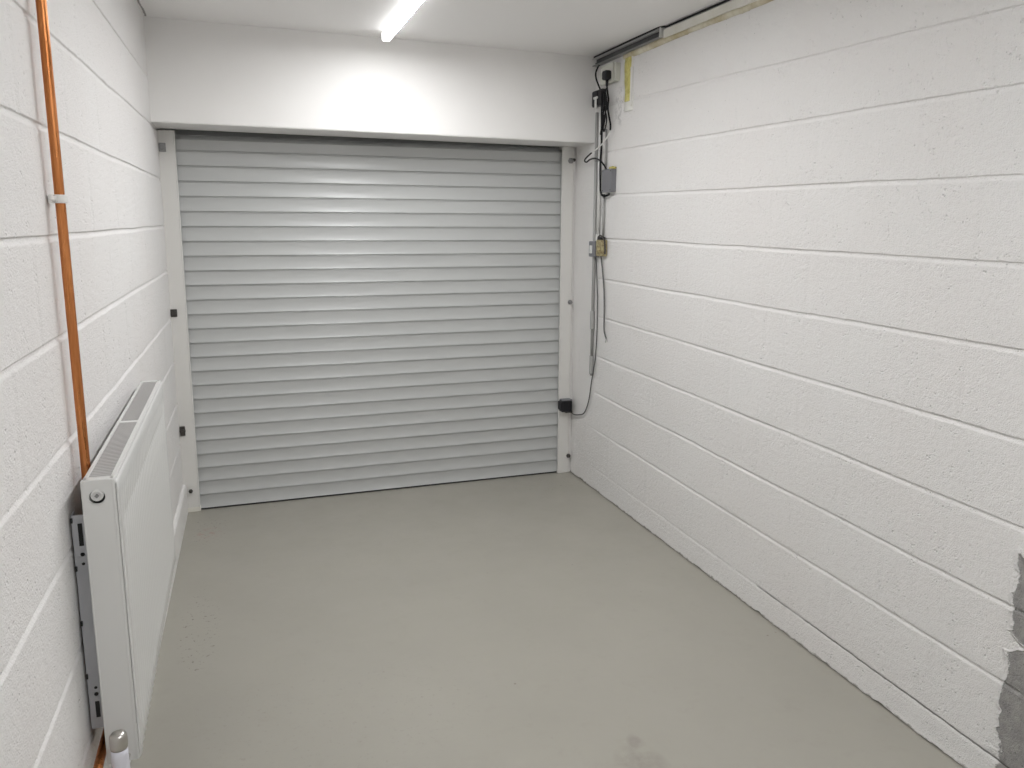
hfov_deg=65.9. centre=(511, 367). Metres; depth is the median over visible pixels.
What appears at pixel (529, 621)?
floor
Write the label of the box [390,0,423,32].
diffuser
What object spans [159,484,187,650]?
baseboard
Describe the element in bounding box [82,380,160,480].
grille
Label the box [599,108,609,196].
cable
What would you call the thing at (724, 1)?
cable
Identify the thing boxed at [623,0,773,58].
trim
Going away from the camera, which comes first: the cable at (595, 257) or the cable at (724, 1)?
the cable at (724, 1)
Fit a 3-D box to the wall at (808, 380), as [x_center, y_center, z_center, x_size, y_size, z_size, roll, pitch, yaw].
[1.309,-0.110,2.225,0.110,2.528,5.769,-3,11,-18]
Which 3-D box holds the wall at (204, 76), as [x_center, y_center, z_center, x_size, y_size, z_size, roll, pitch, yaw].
[-0.701,-0.498,4.418,2.450,2.520,0.518,-3,11,-19]
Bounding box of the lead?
[584,70,610,168]
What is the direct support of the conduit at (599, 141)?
attached to the wall at (808, 380)
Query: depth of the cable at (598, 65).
4.29 m
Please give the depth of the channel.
3.94 m
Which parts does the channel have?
plate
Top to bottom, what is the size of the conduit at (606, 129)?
0.214 m
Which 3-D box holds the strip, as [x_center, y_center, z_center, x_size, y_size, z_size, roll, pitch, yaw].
[0.586,-1.436,3.996,0.016,0.263,0.120,-3,11,-19]
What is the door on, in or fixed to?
in the wall at (204, 76)
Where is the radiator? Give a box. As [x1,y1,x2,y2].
[70,380,175,767]
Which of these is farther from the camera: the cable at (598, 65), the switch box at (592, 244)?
the switch box at (592, 244)
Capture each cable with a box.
[572,257,597,414]
[594,0,729,57]
[595,65,600,91]
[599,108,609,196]
[600,256,606,342]
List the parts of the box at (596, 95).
lid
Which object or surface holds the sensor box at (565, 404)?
attached to the door
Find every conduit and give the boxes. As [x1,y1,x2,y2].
[589,112,598,375]
[595,109,601,240]
[602,194,604,236]
[604,129,606,168]
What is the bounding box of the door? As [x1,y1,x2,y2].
[156,129,575,512]
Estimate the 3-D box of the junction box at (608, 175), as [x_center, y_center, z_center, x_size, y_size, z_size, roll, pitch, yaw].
[0.523,-1.010,4.231,0.039,0.136,0.121,-3,11,-19]
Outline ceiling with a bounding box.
[135,0,723,56]
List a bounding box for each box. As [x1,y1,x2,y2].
[558,398,571,412]
[589,241,598,256]
[592,88,605,108]
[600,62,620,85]
[602,166,616,192]
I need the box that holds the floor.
[130,471,963,767]
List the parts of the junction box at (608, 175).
box lid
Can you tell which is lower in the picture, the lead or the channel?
the lead
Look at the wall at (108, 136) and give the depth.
1.71 m
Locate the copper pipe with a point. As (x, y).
(59, 198)
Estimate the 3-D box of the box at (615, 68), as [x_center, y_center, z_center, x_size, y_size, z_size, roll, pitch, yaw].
[0.514,-1.542,4.145,0.043,0.096,0.166,-3,11,-19]
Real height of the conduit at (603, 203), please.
0.239 m
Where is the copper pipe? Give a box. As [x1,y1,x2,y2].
[35,0,105,767]
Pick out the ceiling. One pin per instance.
(592, 28)
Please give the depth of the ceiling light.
3.42 m
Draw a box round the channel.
[592,27,665,66]
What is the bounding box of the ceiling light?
[382,0,423,41]
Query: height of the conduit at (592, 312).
1.470 m
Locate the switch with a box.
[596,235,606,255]
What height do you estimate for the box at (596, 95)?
0.097 m
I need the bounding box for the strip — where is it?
[623,56,633,111]
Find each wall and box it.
[0,0,182,767]
[143,16,596,471]
[570,0,1023,767]
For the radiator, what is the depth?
1.80 m

